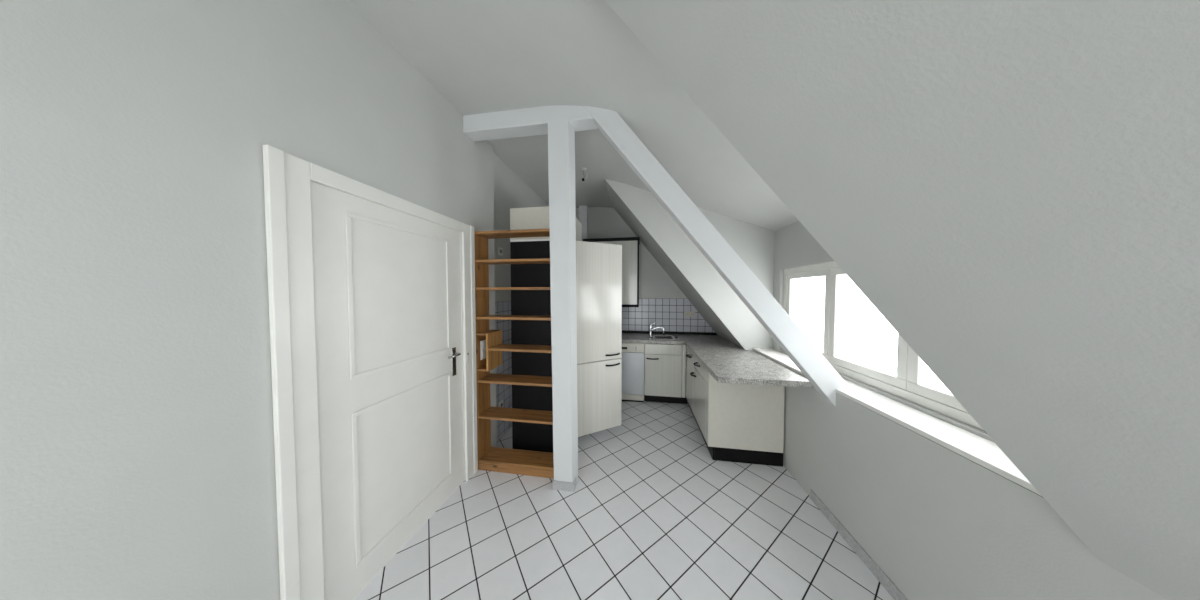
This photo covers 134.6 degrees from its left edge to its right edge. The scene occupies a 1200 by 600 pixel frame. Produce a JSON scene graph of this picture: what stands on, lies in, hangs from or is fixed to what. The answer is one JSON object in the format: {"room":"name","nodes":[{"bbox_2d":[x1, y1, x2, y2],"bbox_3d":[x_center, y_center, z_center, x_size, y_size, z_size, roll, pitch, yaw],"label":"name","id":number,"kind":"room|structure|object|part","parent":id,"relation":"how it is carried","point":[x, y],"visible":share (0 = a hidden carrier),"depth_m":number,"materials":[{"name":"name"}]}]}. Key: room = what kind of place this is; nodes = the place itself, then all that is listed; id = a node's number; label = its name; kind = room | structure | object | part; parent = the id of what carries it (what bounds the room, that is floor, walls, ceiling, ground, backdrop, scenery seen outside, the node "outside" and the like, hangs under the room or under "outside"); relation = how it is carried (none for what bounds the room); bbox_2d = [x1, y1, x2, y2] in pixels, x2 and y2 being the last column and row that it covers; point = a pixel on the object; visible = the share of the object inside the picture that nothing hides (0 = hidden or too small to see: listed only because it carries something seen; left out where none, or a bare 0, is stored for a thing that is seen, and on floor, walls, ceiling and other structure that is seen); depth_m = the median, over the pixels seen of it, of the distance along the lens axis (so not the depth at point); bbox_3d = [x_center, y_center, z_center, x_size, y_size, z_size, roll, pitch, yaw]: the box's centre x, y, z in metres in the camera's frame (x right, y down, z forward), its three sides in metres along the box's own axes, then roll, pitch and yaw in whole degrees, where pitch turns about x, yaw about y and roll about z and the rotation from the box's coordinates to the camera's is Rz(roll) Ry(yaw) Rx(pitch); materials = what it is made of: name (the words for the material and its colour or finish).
{"room":"attic kitchen","nodes":[
{"label":"attic kitchen","id":0,"kind":"room"},
{"bbox_2d":[0,0,548,599],"bbox_3d":[-1.316,0.035,1.014,0.200,2.870,6.400,0,2,9],"label":"wall","id":1,"kind":"structure","parent":0,"point":[137,452],"depth_m":0.72,"materials":[{"name":"white paint"}]},
{"bbox_2d":[262,145,477,599],"bbox_3d":[-1.133,0.437,1.512,0.105,2.036,1.158,0,2,9],"label":"door","id":2,"kind":"structure","parent":1,"relation":"in","point":[365,297],"depth_m":1.23,"materials":[{"name":"white paint"}]},
{"bbox_3d":[-1.141,-0.025,1.504,0.008,0.800,0.645,0,2,9],"label":"panel moulding","id":3,"kind":"part","parent":2,"relation":"part of","materials":[{"name":"white paint"}]},
{"bbox_3d":[-1.141,0.919,1.532,0.008,0.770,0.645,0,2,9],"label":"panel moulding","id":4,"kind":"part","parent":2,"relation":"part of","materials":[{"name":"white paint"}]},
{"bbox_3d":[-1.088,0.459,1.872,0.004,0.210,0.040,0,2,9],"label":"handle plate","id":5,"kind":"part","parent":2,"relation":"part of","materials":[{"name":"metal"}]},
{"bbox_3d":[-1.064,0.401,1.812,0.061,0.016,0.123,0,2,9],"label":"lever","id":6,"kind":"part","parent":2,"relation":"part of","materials":[{"name":"metal"}]},
{"bbox_2d":[498,247,502,255],"bbox_3d":[-1.017,-0.497,2.566,0.014,0.078,0.078,0,2,9],"label":"wall socket","id":7,"kind":"object","parent":1,"relation":"attached to","point":[500,250],"visible":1,"depth_m":2.55,"materials":[{"name":"white plastic"}]},
{"bbox_2d":[495,301,511,441],"bbox_3d":[-0.912,0.698,3.309,0.008,1.406,1.780,0,2,9],"label":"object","id":8,"kind":"structure","parent":1,"relation":"attached to","point":[503,391],"depth_m":2.65,"materials":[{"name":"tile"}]},
{"bbox_2d":[348,0,798,230],"bbox_3d":[0.107,-1.094,0.760,3.170,0.918,6.700,0,2,9],"label":"ceiling","id":9,"kind":"structure","parent":0,"point":[483,56],"depth_m":1.56,"materials":[{"name":"white paint"}]},
{"bbox_2d":[463,105,596,140],"bbox_3d":[-0.543,-1.371,1.932,1.037,0.135,0.127,0,2,9],"label":"ceiling beam","id":10,"kind":"structure","parent":9,"relation":"attached to","point":[532,121],"depth_m":1.90,"materials":[{"name":"white paint"}]},
{"bbox_2d":[581,167,587,180],"bbox_3d":[-0.175,-1.381,2.766,0.060,0.135,0.060,-1,2,-36],"label":"cable","id":11,"kind":"object","parent":9,"relation":"hanging from","point":[582,168],"visible":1,"depth_m":2.76,"materials":[{"name":"white plastic"}]},
{"bbox_2d":[584,106,851,405],"bbox_3d":[0.758,-0.397,1.735,1.754,2.150,0.088,0,2,9],"label":"ceiling beam","id":12,"kind":"structure","parent":9,"relation":"attached to","point":[815,367],"depth_m":1.69,"materials":[{"name":"white paint"}]},
{"bbox_2d":[354,390,893,599],"bbox_3d":[0.122,1.526,0.837,3.200,0.100,6.700,0,2,9],"label":"floor","id":13,"kind":"structure","parent":0,"point":[650,514],"depth_m":1.56,"materials":[{"name":"tile"}]},
{"bbox_2d":[474,228,553,477],"bbox_3d":[-0.650,0.435,2.143,0.772,2.002,0.215,0,2,9],"label":"shelving unit","id":14,"kind":"object","parent":13,"relation":"on","point":[495,459],"visible":0.59,"depth_m":2.11,"materials":[{"name":"brown wood"}]},
{"bbox_3d":[-1.023,0.445,2.187,0.020,1.980,0.183,0,2,9],"label":"panel","id":15,"kind":"part","parent":14,"relation":"part of","materials":[{"name":"brown wood"}]},
{"bbox_2d":[480,339,485,359],"bbox_3d":[-1.006,0.430,2.177,0.015,0.164,0.082,0,2,9],"label":"light switch","id":16,"kind":"object","parent":14,"relation":"attached to","point":[483,342],"visible":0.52,"depth_m":2.16,"materials":[{"name":"white plastic"}]},
{"bbox_3d":[-0.652,-0.323,2.107,0.731,0.020,0.182,0,2,9],"label":"shelf","id":17,"kind":"part","parent":14,"relation":"part of","materials":[{"name":"brown wood"}]},
{"bbox_3d":[-0.652,-0.095,2.114,0.731,0.020,0.182,0,2,9],"label":"shelf","id":18,"kind":"part","parent":14,"relation":"part of","materials":[{"name":"brown wood"}]},
{"bbox_3d":[-0.652,0.148,2.121,0.731,0.020,0.182,0,2,9],"label":"shelf","id":19,"kind":"part","parent":14,"relation":"part of","materials":[{"name":"brown wood"}]},
{"bbox_3d":[-0.652,0.681,2.137,0.731,0.020,0.182,0,2,9],"label":"shelf","id":20,"kind":"part","parent":14,"relation":"part of","materials":[{"name":"brown wood"}]},
{"bbox_3d":[-0.652,0.986,2.146,0.731,0.020,0.182,0,2,9],"label":"shelf","id":21,"kind":"part","parent":14,"relation":"part of","materials":[{"name":"brown wood"}]},
{"bbox_3d":[-0.652,1.359,2.158,0.731,0.020,0.182,0,2,9],"label":"shelf","id":22,"kind":"part","parent":14,"relation":"part of","materials":[{"name":"brown wood"}]},
{"bbox_3d":[-0.600,0.409,2.121,0.627,0.020,0.182,0,2,9],"label":"shelf","id":23,"kind":"part","parent":14,"relation":"part of","materials":[{"name":"brown wood"}]},
{"bbox_2d":[548,118,577,483],"bbox_3d":[-0.279,0.058,1.915,0.202,2.770,0.098,0,2,9],"label":"column","id":24,"kind":"structure","parent":13,"relation":"on","point":[561,134],"depth_m":1.87,"materials":[{"name":"white paint"}]},
{"bbox_2d":[552,477,575,491],"bbox_3d":[-0.271,1.408,1.950,0.170,0.068,0.106,0,2,9],"label":"baseboard","id":25,"kind":"structure","parent":24,"relation":"attached to","point":[556,485],"depth_m":1.90,"materials":[{"name":"grey tile"}]},
{"bbox_2d":[510,238,621,452],"bbox_3d":[-0.292,0.426,2.598,1.017,1.993,0.600,0,2,9],"label":"tall cabinet","id":26,"kind":"object","parent":13,"relation":"on","point":[598,265],"visible":0.64,"depth_m":2.40,"materials":[{"name":"white paint"}]},
{"bbox_3d":[-0.525,-0.562,2.605,0.545,0.019,0.600,0,2,9],"label":"panel","id":27,"kind":"part","parent":26,"relation":"part of","materials":[{"name":"white paint"}]},
{"bbox_3d":[-0.569,0.443,2.347,0.545,1.973,0.018,0,2,9],"label":"panel","id":28,"kind":"part","parent":26,"relation":"part of","materials":[{"name":"black wood"}]},
{"bbox_2d":[510,206,580,240],"bbox_3d":[-0.525,-0.717,2.600,0.545,0.289,0.600,0,2,9],"label":"upper cabinet","id":29,"kind":"object","parent":26,"relation":"on","point":[530,217],"visible":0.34,"depth_m":2.32,"materials":[{"name":"white wood"}]},
{"bbox_3d":[-0.265,-0.716,2.560,0.019,0.286,0.598,0,2,9],"label":"flap door","id":30,"kind":"part","parent":29,"relation":"part of","materials":[{"name":"white wood"}]},
{"bbox_3d":[-0.038,0.023,2.480,0.585,1.170,0.020,-1,2,-27],"label":"door","id":31,"kind":"part","parent":26,"relation":"part of","materials":[{"name":"white wood"}]},
{"bbox_3d":[-0.038,0.968,2.509,0.585,0.705,0.020,-1,2,-27],"label":"door","id":32,"kind":"part","parent":26,"relation":"part of","materials":[{"name":"white wood"}]},
{"bbox_2d":[602,343,643,401],"bbox_3d":[0.344,0.982,3.700,0.594,0.815,0.603,0,2,9],"label":"dishwasher","id":33,"kind":"object","parent":13,"relation":"on","point":[632,358],"visible":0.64,"depth_m":3.42,"materials":[{"name":"grey plastic"}]},
{"bbox_3d":[0.306,1.331,3.465,0.594,0.075,0.031,0,2,9],"label":"panel","id":34,"kind":"part","parent":33,"relation":"part of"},
{"bbox_3d":[0.306,0.647,3.441,0.594,0.124,0.039,0,2,9],"label":"control panel","id":35,"kind":"part","parent":33,"relation":"part of","materials":[{"name":"white plastic"}]},
{"bbox_2d":[644,343,686,403],"bbox_3d":[0.925,0.984,3.617,0.572,0.815,0.606,0,2,9],"label":"base cabinet","id":36,"kind":"object","parent":13,"relation":"on","point":[664,364],"visible":0.91,"depth_m":3.36,"materials":[{"name":"white laminate"}]},
{"bbox_3d":[0.844,1.012,3.369,0.483,0.562,0.019,0,2,9],"label":"door","id":37,"kind":"part","parent":36,"relation":"part of","materials":[{"name":"white wood"}]},
{"bbox_3d":[0.844,0.660,3.358,0.483,0.132,0.019,0,2,9],"label":"drawer","id":38,"kind":"part","parent":36,"relation":"part of","materials":[{"name":"white wood"}]},
{"bbox_2d":[622,330,813,387],"bbox_3d":[0.797,0.554,2.918,1.793,0.078,2.006,0,2,9],"label":"countertop","id":39,"kind":"structure","parent":36,"relation":"on","point":[727,362],"depth_m":2.35,"materials":[{"name":"grey stone"}]},
{"bbox_2d":[649,322,663,338],"bbox_3d":[0.779,0.420,3.466,0.215,0.227,0.056,0,2,9],"label":"faucet","id":40,"kind":"object","parent":39,"relation":"on","point":[650,325],"visible":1,"depth_m":3.46,"materials":[{"name":"silver metal"}]},
{"bbox_2d":[652,335,677,344],"bbox_3d":[0.919,0.601,3.536,0.340,0.166,0.324,0,2,9],"label":"sink","id":41,"kind":"object","parent":39,"relation":"in","point":[655,337],"visible":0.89,"depth_m":3.65,"materials":[{"name":"metal"}]},
{"bbox_3d":[0.896,0.608,3.539,0.230,0.152,0.260,0,2,9],"label":"bowl","id":42,"kind":"part","parent":41,"relation":"part of","materials":[{"name":"metal"}]},
{"bbox_2d":[686,348,696,422],"bbox_3d":[1.351,1.000,3.089,0.599,0.815,0.516,0,2,9],"label":"base cabinet","id":43,"kind":"object","parent":13,"relation":"on","point":[690,357],"visible":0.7,"depth_m":3.08,"materials":[{"name":"white laminate"}]},
{"bbox_3d":[1.108,0.944,3.079,0.019,0.684,0.421,0,2,9],"label":"door","id":44,"kind":"part","parent":43,"relation":"part of","materials":[{"name":"white wood"}]},
{"bbox_2d":[690,356,784,466],"bbox_3d":[1.295,1.016,2.511,0.664,0.818,0.636,0,2,9],"label":"base cabinet","id":45,"kind":"object","parent":13,"relation":"on","point":[741,423],"visible":0.83,"depth_m":2.20,"materials":[{"name":"white laminate"}]},
{"bbox_3d":[1.035,1.030,2.603,0.019,0.540,0.532,0,2,9],"label":"door","id":46,"kind":"part","parent":45,"relation":"part of","materials":[{"name":"white wood"}]},
{"bbox_3d":[1.035,0.686,2.592,0.019,0.138,0.532,0,2,9],"label":"drawer","id":47,"kind":"part","parent":45,"relation":"part of","materials":[{"name":"white wood"}]},
{"bbox_3d":[1.274,0.965,2.200,0.613,0.698,0.018,0,2,9],"label":"panel","id":48,"kind":"part","parent":45,"relation":"part of","materials":[{"name":"white wood"}]},
{"bbox_2d":[576,207,714,362],"bbox_3d":[0.542,-0.056,4.031,2.855,2.870,0.148,0,2,9],"label":"wall","id":49,"kind":"structure","parent":0,"point":[603,222],"depth_m":3.92,"materials":[{"name":"white paint"}]},
{"bbox_2d":[579,205,587,363],"bbox_3d":[-0.262,-0.056,4.036,0.125,2.869,0.098,0,2,9],"label":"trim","id":50,"kind":"structure","parent":49,"relation":"attached to","point":[583,209],"depth_m":3.95,"materials":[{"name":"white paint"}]},
{"bbox_2d":[583,237,639,306],"bbox_3d":[0.180,-0.403,3.821,0.830,1.003,0.354,0,2,9],"label":"upper cabinet","id":51,"kind":"object","parent":49,"relation":"attached to","point":[630,245],"visible":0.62,"depth_m":3.62,"materials":[{"name":"white laminate"}]},
{"bbox_3d":[-0.036,-0.400,3.700,0.395,0.923,0.019,0,2,9],"label":"door","id":52,"kind":"part","parent":51,"relation":"part of","materials":[{"name":"white wood"}]},
{"bbox_3d":[0.180,-0.881,3.805,0.830,0.046,0.351,0,2,9],"label":"cornice","id":53,"kind":"part","parent":51,"relation":"part of","materials":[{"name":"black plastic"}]},
{"bbox_3d":[0.349,-0.398,3.641,0.377,0.923,0.019,0,2,9],"label":"door","id":54,"kind":"part","parent":51,"relation":"part of","materials":[{"name":"white wood"}]},
{"bbox_3d":[0.187,0.079,3.839,0.802,0.037,0.338,0,2,9],"label":"light rail","id":55,"kind":"part","parent":51,"relation":"part of","materials":[{"name":"black plastic"}]},
{"bbox_2d":[684,311,694,316],"bbox_3d":[1.368,0.215,3.829,0.160,0.080,0.014,0,2,9],"label":"wall socket","id":56,"kind":"object","parent":49,"relation":"attached to","point":[686,313],"visible":1,"depth_m":3.83,"materials":[{"name":"beige plastic"}]},
{"bbox_2d":[607,185,739,346],"bbox_3d":[1.007,-0.441,3.493,1.876,2.514,1.066,0,2,9],"label":"ceiling","id":57,"kind":"structure","parent":0,"point":[670,269],"depth_m":3.34,"materials":[{"name":"white paint"}]},
{"bbox_2d":[605,180,774,349],"bbox_3d":[1.003,-0.437,2.905,2.046,2.166,0.100,0,2,9],"label":"wall","id":58,"kind":"structure","parent":0,"point":[755,245],"depth_m":2.81,"materials":[{"name":"white paint"}]},
{"bbox_2d":[772,221,994,442],"bbox_3d":[1.786,-0.080,1.673,0.120,1.340,2.117,0,2,9],"label":"wall","id":59,"kind":"structure","parent":0,"point":[795,246],"depth_m":2.25,"materials":[{"name":"white paint"}]},
{"bbox_2d":[782,261,982,429],"bbox_3d":[1.781,0.130,1.683,0.050,0.838,1.858,0,2,9],"label":"window","id":60,"kind":"structure","parent":59,"relation":"in","point":[909,382],"depth_m":1.62,"materials":[{"name":"white paint"}]},
{"bbox_3d":[1.870,0.112,2.263,0.041,0.736,0.583,0,2,9],"label":"sash","id":61,"kind":"part","parent":60,"relation":"part of","materials":[{"name":"glass"}]},
{"bbox_3d":[1.781,0.130,1.683,0.041,0.736,0.583,0,2,9],"label":"sash","id":62,"kind":"part","parent":60,"relation":"part of","materials":[{"name":"glass"}]},
{"bbox_3d":[1.691,0.147,1.104,0.041,0.736,0.583,0,2,9],"label":"sash","id":63,"kind":"part","parent":60,"relation":"part of","materials":[{"name":"white paint"}]},
{"bbox_2d":[605,0,1199,599],"bbox_3d":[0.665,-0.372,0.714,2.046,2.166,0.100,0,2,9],"label":"sloped ceiling","id":64,"kind":"structure","parent":0,"point":[1090,530],"depth_m":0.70,"materials":[{"name":"white paint"}]},
{"bbox_2d":[753,350,1166,599],"bbox_3d":[1.515,1.052,0.608,0.320,0.860,6.400,0,2,9],"label":"wall","id":65,"kind":"structure","parent":0,"point":[939,523],"depth_m":1.07,"materials":[{"name":"white paint"}]},
{"bbox_2d":[810,489,907,599],"bbox_3d":[1.201,1.477,-0.343,0.009,0.068,4.400,0,2,9],"label":"baseboard","id":66,"kind":"structure","parent":65,"relation":"attached to","point":[892,589],"depth_m":1.41,"materials":[{"name":"grey tile"}]},
{"bbox_2d":[753,348,1041,495],"bbox_3d":[1.627,0.576,1.717,0.199,0.024,2.113,0,2,9],"label":"windowsill","id":67,"kind":"structure","parent":65,"relation":"on","point":[986,453],"depth_m":1.14,"materials":[{"name":"white paint"}]}
]}

